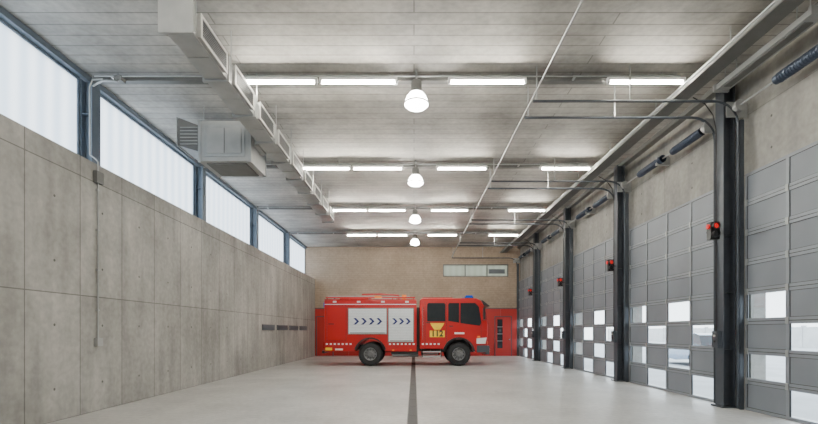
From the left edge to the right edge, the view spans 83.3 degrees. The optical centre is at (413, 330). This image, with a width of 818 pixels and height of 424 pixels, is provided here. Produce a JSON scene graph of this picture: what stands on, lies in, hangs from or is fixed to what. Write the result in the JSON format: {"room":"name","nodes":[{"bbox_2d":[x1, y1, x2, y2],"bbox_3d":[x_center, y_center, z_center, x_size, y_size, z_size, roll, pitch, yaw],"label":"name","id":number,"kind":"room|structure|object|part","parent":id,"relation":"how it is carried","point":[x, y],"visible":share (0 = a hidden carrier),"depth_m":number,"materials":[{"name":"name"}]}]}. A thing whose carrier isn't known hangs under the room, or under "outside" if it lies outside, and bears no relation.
{"room":"fire station garage","nodes":[
{"label":"fire station garage","id":0,"kind":"room"},
{"bbox_2d":[0,114,314,423],"bbox_3d":[-6.725,-0.870,12.050,0.750,4.940,34.900,0,0,0],"label":"wall","id":1,"kind":"structure","parent":0,"point":[185,302],"depth_m":9.69,"materials":[{"name":"concrete"}]},
{"bbox_2d":[0,18,79,154],"bbox_3d":[-7.010,-4.310,7.220,0.080,1.940,4.760,0,0,0],"label":"window","id":2,"kind":"structure","parent":1,"relation":"in","point":[38,92],"depth_m":8.53,"materials":[{"name":"white glass"}]},
{"bbox_2d":[80,79,99,165],"bbox_3d":[-6.845,-4.300,9.730,0.250,1.920,0.260,0,0,0],"label":"window column","id":3,"kind":"structure","parent":1,"relation":"on","point":[84,86],"depth_m":9.69,"materials":[{"name":"metal"}]},
{"bbox_2d":[89,78,103,345],"bbox_3d":[-6.408,-2.448,9.316,0.219,5.495,0.503,0,0,-44],"label":"conduit","id":4,"kind":"object","parent":1,"relation":"attached to","point":[98,177],"visible":1,"depth_m":9.20,"materials":[{"name":"grey metal"}]},
{"bbox_2d":[100,94,194,215],"bbox_3d":[-7.010,-4.310,12.240,0.080,1.940,4.760,0,0,0],"label":"window","id":5,"kind":"structure","parent":1,"relation":"in","point":[129,150],"depth_m":11.86,"materials":[{"name":"white glass"}]},
{"bbox_2d":[0,6,306,248],"bbox_3d":[-6.980,-5.340,12.050,0.240,0.120,34.900,0,0,0],"label":"trim","id":6,"kind":"structure","parent":1,"relation":"attached to","point":[5,15],"depth_m":10.47,"materials":[{"name":"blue metal"}]},
{"bbox_2d":[195,166,205,220],"bbox_3d":[-6.845,-4.300,14.750,0.250,1.920,0.260,0,0,0],"label":"window column","id":7,"kind":"structure","parent":1,"relation":"on","point":[200,172],"depth_m":14.74,"materials":[{"name":"metal"}]},
{"bbox_2d":[206,174,250,244],"bbox_3d":[-7.010,-4.310,17.260,0.080,1.940,4.760,0,0,0],"label":"window","id":8,"kind":"structure","parent":1,"relation":"in","point":[225,211],"depth_m":17.26,"materials":[{"name":"white glass"}]},
{"bbox_2d":[251,208,258,248],"bbox_3d":[-6.845,-4.300,19.770,0.250,1.920,0.260,0,0,0],"label":"window column","id":9,"kind":"structure","parent":1,"relation":"on","point":[254,212],"depth_m":19.76,"materials":[{"name":"metal"}]},
{"bbox_2d":[262,324,274,329],"bbox_3d":[-6.330,-0.160,20.050,0.040,0.240,1.700,0,0,0],"label":"air vent","id":10,"kind":"object","parent":1,"relation":"in","point":[264,326],"visible":1,"depth_m":19.90,"materials":[{"name":"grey metal"}]},
{"bbox_2d":[259,214,283,261],"bbox_3d":[-7.010,-4.310,22.280,0.080,1.940,4.760,0,0,0],"label":"window","id":11,"kind":"structure","parent":1,"relation":"in","point":[271,238],"depth_m":22.44,"materials":[{"name":"white glass"}]},
{"bbox_2d":[277,325,287,329],"bbox_3d":[-6.330,-0.160,22.150,0.040,0.240,1.700,0,0,0],"label":"air vent","id":12,"kind":"object","parent":1,"relation":"in","point":[279,327],"visible":1,"depth_m":22.11,"materials":[{"name":"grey metal"}]},
{"bbox_2d":[284,233,289,265],"bbox_3d":[-6.845,-4.300,24.790,0.250,1.920,0.260,0,0,0],"label":"window column","id":13,"kind":"structure","parent":1,"relation":"on","point":[286,235],"depth_m":24.78,"materials":[{"name":"metal"}]},
{"bbox_2d":[289,325,297,329],"bbox_3d":[-6.330,-0.160,24.250,0.040,0.240,1.700,0,0,0],"label":"air vent","id":14,"kind":"object","parent":1,"relation":"in","point":[290,327],"visible":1,"depth_m":24.09,"materials":[{"name":"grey metal"}]},
{"bbox_2d":[290,237,304,272],"bbox_3d":[-7.010,-4.310,27.200,0.080,1.940,4.560,0,0,0],"label":"window","id":15,"kind":"structure","parent":1,"relation":"in","point":[297,252],"depth_m":27.64,"materials":[{"name":"white glass"}]},
{"bbox_2d":[299,326,306,329],"bbox_3d":[-6.330,-0.160,26.350,0.040,0.240,1.700,0,0,0],"label":"air vent","id":16,"kind":"object","parent":1,"relation":"in","point":[300,327],"visible":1,"depth_m":26.15,"materials":[{"name":"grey metal"}]},
{"bbox_2d":[0,0,817,246],"bbox_3d":[0.000,-5.550,12.075,14.300,0.300,35.350,0,0,0],"label":"ceiling","id":17,"kind":"structure","parent":0,"point":[332,123],"depth_m":10.12,"materials":[{"name":"grey concrete"}]},
{"bbox_2d":[177,106,265,177],"bbox_3d":[-4.755,-4.715,11.535,1.930,1.370,1.170,0,0,0],"label":"air handling unit","id":18,"kind":"object","parent":17,"relation":"hanging from","point":[226,148],"visible":0.88,"depth_m":11.00,"materials":[{"name":"grey metal"}]},
{"bbox_2d":[158,0,333,222],"bbox_3d":[-3.542,-4.925,12.930,0.555,0.950,12.140,0,0,0],"label":"ventilation duct","id":19,"kind":"object","parent":17,"relation":"hanging from","point":[179,20],"visible":0.99,"depth_m":8.66,"materials":[{"name":"metal"}]},
{"bbox_2d":[92,73,680,83],"bbox_3d":[-0.600,-5.300,9.565,12.200,0.200,0.270,0,0,0],"label":"support","id":20,"kind":"object","parent":17,"relation":"attached to","point":[130,79],"visible":0.45,"depth_m":9.56,"materials":[{"name":"grey metal"}]},
{"bbox_2d":[92,76,125,86],"bbox_3d":[-6.290,-5.118,9.399,0.680,0.153,0.234,0,0,0],"label":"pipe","id":21,"kind":"object","parent":20,"relation":"hanging from","point":[119,79],"visible":1,"depth_m":9.35,"materials":[{"name":"grey metal"}]},
{"bbox_2d":[244,77,317,84],"bbox_3d":[-2.780,-5.125,9.430,1.600,0.130,0.080,0,0,0],"label":"fluorescent light fixture","id":22,"kind":"object","parent":20,"relation":"attached to","point":[251,80],"visible":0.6,"depth_m":9.41,"materials":[{"name":"white paint"}]},
{"bbox_2d":[319,77,396,84],"bbox_3d":[-1.140,-5.125,9.430,1.600,0.130,0.080,0,0,0],"label":"fluorescent light fixture","id":23,"kind":"object","parent":20,"relation":"attached to","point":[322,80],"visible":1,"depth_m":9.41,"materials":[{"name":"white paint"}]},
{"bbox_2d":[448,77,526,84],"bbox_3d":[1.500,-5.125,9.430,1.600,0.130,0.080,0,0,0],"label":"fluorescent light fixture","id":24,"kind":"object","parent":20,"relation":"attached to","point":[451,80],"visible":1,"depth_m":9.41,"materials":[{"name":"white paint"}]},
{"bbox_2d":[606,77,685,84],"bbox_3d":[4.760,-5.125,9.430,1.600,0.130,0.080,0,0,0],"label":"fluorescent light fixture","id":25,"kind":"object","parent":20,"relation":"attached to","point":[610,80],"visible":0.98,"depth_m":9.41,"materials":[{"name":"white paint"}]},
{"bbox_2d":[203,161,587,168],"bbox_3d":[-0.600,-5.300,14.585,12.200,0.200,0.270,0,0,0],"label":"support","id":26,"kind":"object","parent":17,"relation":"attached to","point":[517,165],"visible":0.52,"depth_m":14.58,"materials":[{"name":"grey metal"}]},
{"bbox_2d":[304,165,350,169],"bbox_3d":[-2.780,-5.125,14.450,1.600,0.130,0.080,0,0,0],"label":"fluorescent light fixture","id":27,"kind":"object","parent":26,"relation":"attached to","point":[307,167],"visible":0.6,"depth_m":14.43,"materials":[{"name":"white paint"}]},
{"bbox_2d":[352,165,402,169],"bbox_3d":[-1.140,-5.125,14.450,1.600,0.130,0.080,0,0,0],"label":"fluorescent light fixture","id":28,"kind":"object","parent":26,"relation":"attached to","point":[354,167],"visible":1,"depth_m":14.43,"materials":[{"name":"white paint"}]},
{"bbox_2d":[436,165,486,169],"bbox_3d":[1.500,-5.125,14.450,1.600,0.130,0.080,0,0,0],"label":"fluorescent light fixture","id":29,"kind":"object","parent":26,"relation":"attached to","point":[438,167],"visible":1,"depth_m":14.43,"materials":[{"name":"white paint"}]},
{"bbox_2d":[540,165,590,169],"bbox_3d":[4.760,-5.125,14.450,1.600,0.130,0.080,0,0,0],"label":"fluorescent light fixture","id":30,"kind":"object","parent":26,"relation":"attached to","point":[542,167],"visible":0.96,"depth_m":14.43,"materials":[{"name":"white paint"}]},
{"bbox_2d":[257,205,542,209],"bbox_3d":[-0.600,-5.300,19.605,12.200,0.200,0.270,0,0,0],"label":"support","id":31,"kind":"object","parent":17,"relation":"attached to","point":[402,206],"visible":0.77,"depth_m":19.60,"materials":[{"name":"grey metal"}]},
{"bbox_2d":[332,208,366,211],"bbox_3d":[-2.780,-5.125,19.470,1.600,0.130,0.080,0,0,0],"label":"fluorescent light fixture","id":32,"kind":"object","parent":31,"relation":"attached to","point":[334,209],"visible":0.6,"depth_m":19.44,"materials":[{"name":"white paint"}]},
{"bbox_2d":[368,208,405,211],"bbox_3d":[-1.140,-5.125,19.470,1.600,0.130,0.080,0,0,0],"label":"fluorescent light fixture","id":33,"kind":"object","parent":31,"relation":"attached to","point":[369,209],"visible":1,"depth_m":19.44,"materials":[{"name":"white paint"}]},
{"bbox_2d":[431,208,467,211],"bbox_3d":[1.500,-5.125,19.470,1.600,0.130,0.080,0,0,0],"label":"fluorescent light fixture","id":34,"kind":"object","parent":31,"relation":"attached to","point":[432,209],"visible":1,"depth_m":19.44,"materials":[{"name":"white paint"}]},
{"bbox_2d":[507,208,545,211],"bbox_3d":[4.760,-5.125,19.470,1.600,0.130,0.080,0,0,0],"label":"fluorescent light fixture","id":35,"kind":"object","parent":31,"relation":"attached to","point":[508,209],"visible":0.92,"depth_m":19.44,"materials":[{"name":"white paint"}]},
{"bbox_2d":[289,230,516,233],"bbox_3d":[-0.600,-5.300,24.625,12.200,0.200,0.270,0,0,0],"label":"support","id":36,"kind":"object","parent":17,"relation":"attached to","point":[298,232],"visible":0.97,"depth_m":24.55,"materials":[{"name":"grey metal"}]},
{"bbox_2d":[347,233,376,235],"bbox_3d":[-2.780,-5.125,24.490,1.600,0.130,0.080,0,0,0],"label":"fluorescent light fixture","id":37,"kind":"object","parent":36,"relation":"attached to","point":[348,234],"visible":1,"depth_m":24.46,"materials":[{"name":"white paint"}]},
{"bbox_2d":[378,233,407,235],"bbox_3d":[-1.140,-5.125,24.490,1.600,0.130,0.080,0,0,0],"label":"fluorescent light fixture","id":38,"kind":"object","parent":36,"relation":"attached to","point":[379,234],"visible":1,"depth_m":24.46,"materials":[{"name":"white paint"}]},
{"bbox_2d":[427,233,456,235],"bbox_3d":[1.500,-5.125,24.490,1.600,0.130,0.080,0,0,0],"label":"fluorescent light fixture","id":39,"kind":"object","parent":36,"relation":"attached to","point":[428,234],"visible":1,"depth_m":24.46,"materials":[{"name":"white paint"}]},
{"bbox_2d":[488,233,518,235],"bbox_3d":[4.760,-5.125,24.490,1.600,0.130,0.080,0,0,0],"label":"fluorescent light fixture","id":40,"kind":"object","parent":36,"relation":"attached to","point":[489,234],"visible":0.96,"depth_m":24.46,"materials":[{"name":"white paint"}]},
{"bbox_2d":[409,204,420,223],"bbox_3d":[0.050,-4.973,19.500,0.510,0.815,0.510,0,0,0],"label":"lamp","id":41,"kind":"object","parent":17,"relation":"hanging from","point":[415,218],"visible":1,"depth_m":19.38,"materials":[{"name":"white glass"}]},
{"bbox_2d":[410,234,419,245],"bbox_3d":[0.050,-4.973,24.520,0.510,0.815,0.510,0,0,0],"label":"lamp","id":42,"kind":"object","parent":17,"relation":"hanging from","point":[414,241],"visible":1,"depth_m":24.38,"materials":[{"name":"white"}]},
{"bbox_2d":[407,160,423,186],"bbox_3d":[0.050,-4.973,14.480,0.510,0.815,0.510,0,0,0],"label":"lamp","id":43,"kind":"object","parent":17,"relation":"hanging from","point":[415,180],"visible":1,"depth_m":14.35,"materials":[{"name":"white glass"}]},
{"bbox_2d":[404,69,428,111],"bbox_3d":[0.050,-4.973,9.460,0.510,0.815,0.510,0,0,0],"label":"lamp","id":44,"kind":"object","parent":17,"relation":"hanging from","point":[416,100],"visible":1,"depth_m":9.35,"materials":[{"name":"white"}]},
{"bbox_2d":[500,0,804,252],"bbox_3d":[5.709,-5.199,12.050,0.462,0.402,34.900,0,0,0],"label":"cable tray","id":45,"kind":"object","parent":17,"relation":"attached to","point":[777,10],"visible":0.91,"depth_m":9.39,"materials":[{"name":"grey metal"}]},
{"bbox_2d":[713,0,817,92],"bbox_3d":[6.270,-5.140,8.250,0.300,0.520,2.340,0,0,0],"label":"cable tray","id":46,"kind":"object","parent":17,"relation":"attached to","point":[809,18],"visible":0.88,"depth_m":8.01,"materials":[{"name":"grey metal"}]},
{"bbox_2d":[305,247,519,307],"bbox_3d":[0.000,-1.900,29.625,14.200,7.000,0.250,0,0,0],"label":"wall","id":47,"kind":"structure","parent":0,"point":[417,272],"depth_m":29.50,"materials":[{"name":"beige brick"}]},
{"bbox_2d":[316,316,333,355],"bbox_3d":[-5.700,0.325,29.395,1.100,2.550,0.090,0,0,0],"label":"back door","id":48,"kind":"structure","parent":47,"relation":"in","point":[319,319],"depth_m":29.40,"materials":[{"name":"metal"}]},
{"bbox_2d":[315,308,517,355],"bbox_3d":[0.160,0.055,29.465,13.000,3.050,0.070,0,0,0],"label":"trim","id":49,"kind":"structure","parent":47,"relation":"attached to","point":[490,312],"depth_m":29.44,"materials":[{"name":"paint"}]},
{"bbox_2d":[443,264,507,276],"bbox_3d":[3.955,-3.880,29.580,4.190,0.800,0.120,0,0,0],"label":"window","id":50,"kind":"structure","parent":47,"relation":"in","point":[449,270],"depth_m":29.59,"materials":[{"name":"white glass"}]},
{"bbox_2d":[494,316,511,355],"bbox_3d":[5.700,0.325,29.395,1.100,2.550,0.090,0,0,0],"label":"back door","id":51,"kind":"structure","parent":47,"relation":"in","point":[502,325],"depth_m":29.40,"materials":[{"name":"metal"}]},
{"bbox_2d":[47,356,817,423],"bbox_3d":[0.000,1.700,12.075,14.300,0.200,35.350,0,0,0],"label":"floor","id":52,"kind":"structure","parent":0,"point":[315,389],"depth_m":10.90,"materials":[{"name":"grey concrete"}]},
{"bbox_2d":[322,293,489,365],"bbox_3d":[-0.370,-0.067,22.240,7.700,3.334,3.000,0,0,0],"label":"fire truck","id":53,"kind":"object","parent":52,"relation":"on","point":[455,327],"visible":1,"depth_m":21.00,"materials":[{"name":"red metal"}]},
{"bbox_3d":[-2.060,-0.175,22.240,4.320,2.390,2.550,0,0,0],"label":"trim","id":54,"kind":"part","parent":53,"relation":"part of","materials":[{"name":"white paint"}]},
{"bbox_2d":[407,357,417,423],"bbox_3d":[-0.028,1.596,12.025,0.195,0.008,34.750,0,0,0],"label":"channel","id":55,"kind":"object","parent":52,"relation":"on","point":[412,416],"visible":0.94,"depth_m":10.70,"materials":[{"name":"metal"}]},
{"bbox_2d":[452,234,532,355],"bbox_3d":[4.605,-1.900,27.300,4.370,7.000,4.356,0,0,0],"label":"door track","id":56,"kind":"object","parent":52,"relation":"on","point":[526,254],"visible":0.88,"depth_m":29.43,"materials":[{"name":"metal"}]},
{"bbox_2d":[519,275,532,358],"bbox_3d":[6.732,-0.787,27.300,0.065,4.774,4.220,0,0,0],"label":"door","id":57,"kind":"structure","parent":56,"relation":"attached to","point":[525,301],"depth_m":27.72,"materials":[{"name":"metal"}]},
{"bbox_2d":[460,211,562,360],"bbox_3d":[4.605,-1.900,22.280,4.370,7.000,4.356,0,0,0],"label":"door track","id":58,"kind":"object","parent":52,"relation":"on","point":[537,246],"visible":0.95,"depth_m":24.41,"materials":[{"name":"metal"}]},
{"bbox_2d":[540,261,562,365],"bbox_3d":[6.732,-0.787,22.280,0.065,4.774,4.220,0,0,0],"label":"door","id":59,"kind":"structure","parent":58,"relation":"attached to","point":[551,304],"depth_m":22.37,"materials":[{"name":"metal"}]},
{"bbox_2d":[532,233,538,360],"bbox_3d":[6.560,-1.840,24.790,0.320,6.880,0.380,0,0,0],"label":"steel column","id":60,"kind":"structure","parent":52,"relation":"on","point":[535,235],"depth_m":24.78,"materials":[{"name":"black metal"}]},
{"bbox_2d":[528,289,533,295],"bbox_3d":[6.285,-2.080,24.640,0.350,0.360,0.300,0,0,0],"label":"signal light","id":61,"kind":"object","parent":60,"relation":"attached to","point":[530,292],"visible":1,"depth_m":24.57,"materials":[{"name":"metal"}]},
{"bbox_2d":[471,169,613,368],"bbox_3d":[4.605,-1.900,17.260,4.370,7.000,4.356,0,0,0],"label":"door track","id":62,"kind":"object","parent":52,"relation":"on","point":[569,224],"visible":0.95,"depth_m":19.39,"materials":[{"name":"metal"}]},
{"bbox_2d":[573,237,613,377],"bbox_3d":[6.732,-0.787,17.260,0.065,4.774,4.220,0,0,0],"label":"door","id":63,"kind":"structure","parent":62,"relation":"attached to","point":[593,284],"depth_m":17.23,"materials":[{"name":"metal"}]},
{"bbox_2d":[561,207,570,368],"bbox_3d":[6.560,-1.840,19.770,0.320,6.880,0.380,0,0,0],"label":"steel column","id":64,"kind":"structure","parent":52,"relation":"on","point":[566,211],"depth_m":19.76,"materials":[{"name":"black metal"}]},
{"bbox_2d":[553,216,564,338],"bbox_3d":[6.202,-2.320,19.771,0.516,5.341,0.182,0,0,0],"label":"control box","id":65,"kind":"object","parent":64,"relation":"attached to","point":[563,331],"visible":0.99,"depth_m":19.84,"materials":[{"name":"metal"}]},
{"bbox_2d":[557,278,564,286],"bbox_3d":[6.285,-2.080,19.620,0.350,0.360,0.300,0,0,0],"label":"signal light","id":66,"kind":"object","parent":64,"relation":"attached to","point":[560,282],"visible":1,"depth_m":19.55,"materials":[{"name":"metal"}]},
{"bbox_2d":[491,85,714,402],"bbox_3d":[4.605,-1.900,12.240,4.370,7.000,4.356,0,0,0],"label":"door track","id":67,"kind":"object","parent":52,"relation":"on","point":[708,126],"visible":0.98,"depth_m":11.71,"materials":[{"name":"metal"}]},
{"bbox_2d":[629,190,712,401],"bbox_3d":[6.732,-0.787,12.240,0.065,4.774,4.220,0,0,0],"label":"door","id":68,"kind":"structure","parent":67,"relation":"attached to","point":[671,253],"depth_m":11.94,"materials":[{"name":"metal"}]},
{"bbox_2d":[611,165,624,381],"bbox_3d":[6.560,-1.840,14.750,0.320,6.880,0.380,0,0,0],"label":"steel column","id":69,"kind":"structure","parent":52,"relation":"on","point":[619,171],"depth_m":14.74,"materials":[{"name":"black metal"}]},
{"bbox_2d":[600,177,616,341],"bbox_3d":[6.202,-2.320,14.751,0.516,5.341,0.182,0,0,0],"label":"control box","id":70,"kind":"object","parent":69,"relation":"attached to","point":[613,333],"visible":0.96,"depth_m":14.82,"materials":[{"name":"metal"}]},
{"bbox_2d":[606,259,615,270],"bbox_3d":[6.285,-2.080,14.600,0.350,0.360,0.300,0,0,0],"label":"signal light","id":71,"kind":"object","parent":69,"relation":"attached to","point":[610,262],"visible":1,"depth_m":14.53,"materials":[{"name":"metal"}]},
{"bbox_2d":[532,44,817,409],"bbox_3d":[4.605,-1.900,7.220,4.370,7.000,4.356,0,0,0],"label":"door track","id":72,"kind":"object","parent":52,"relation":"on","point":[738,109],"visible":1,"depth_m":9.35,"materials":[{"name":"metal"}]},
{"bbox_2d":[745,140,817,423],"bbox_3d":[6.732,-0.787,7.220,0.065,4.774,4.220,0,0,0],"label":"door","id":73,"kind":"structure","parent":72,"relation":"attached to","point":[781,195],"depth_m":8.38,"materials":[{"name":"metal"}]},
{"bbox_2d":[711,78,735,407],"bbox_3d":[6.560,-1.840,9.730,0.320,6.880,0.380,0,0,0],"label":"steel column","id":74,"kind":"structure","parent":52,"relation":"on","point":[724,356],"depth_m":9.72,"materials":[{"name":"black metal"}]},
{"bbox_2d":[693,97,721,347],"bbox_3d":[6.202,-2.320,9.731,0.516,5.341,0.182,0,0,0],"label":"control box","id":75,"kind":"object","parent":74,"relation":"attached to","point":[716,335],"visible":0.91,"depth_m":9.80,"materials":[{"name":"metal"}]},
{"bbox_2d":[706,222,720,239],"bbox_3d":[6.285,-2.080,9.580,0.350,0.360,0.300,0,0,0],"label":"signal light","id":76,"kind":"object","parent":74,"relation":"attached to","point":[713,232],"visible":1,"depth_m":9.51,"materials":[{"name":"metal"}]},
{"bbox_2d":[520,22,817,408],"bbox_3d":[6.950,-1.900,12.050,0.300,7.000,34.900,0,0,0],"label":"wall","id":77,"kind":"structure","parent":0,"point":[782,119],"depth_m":10.81,"materials":[{"name":"concrete"}]},
{"bbox_2d":[517,2,817,248],"bbox_3d":[6.710,-5.340,12.050,0.180,0.120,34.900,0,0,0],"label":"trim","id":78,"kind":"structure","parent":77,"relation":"attached to","point":[709,95],"depth_m":13.21,"materials":[{"name":"grey metal"}]},
{"label":"outside","id":79,"kind":"structure","parent":0,"visible":0},
{"bbox_2d":[525,339,817,420],"bbox_3d":[38.575,1.670,20.000,62.850,0.100,140.000,0,0,0],"label":"ground","id":80,"kind":"structure","parent":79,"point":[804,405],"depth_m":16.75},
{"bbox_2d":[669,333,711,359],"bbox_3d":[13.470,0.859,22.095,1.760,1.518,4.210,0,0,0],"label":"car","id":81,"kind":"object","parent":80,"relation":"on","point":[701,339],"visible":0.07,"depth_m":20.94,"materials":[{"name":"silver metal"}]},
{"bbox_2d":[607,325,817,347],"bbox_3d":[38.150,0.535,30.050,0.500,2.170,120.100,0,0,0],"label":"wall","id":82,"kind":"structure","parent":80,"relation":"on","point":[803,336],"depth_m":45.70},
{"bbox_3d":[4.605,-1.900,-2.820,4.370,7.000,4.356,0,0,0],"label":"door track","id":83,"kind":"object","parent":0,"visible":0},
{"bbox_2d":[452,0,583,255],"bbox_3d":[2.410,-4.730,12.050,0.036,0.036,34.800,0,0,0],"label":"rod","id":84,"kind":"object","parent":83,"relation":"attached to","point":[581,2],"visible":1,"depth_m":9.02,"materials":[{"name":"white metal"}]}
]}

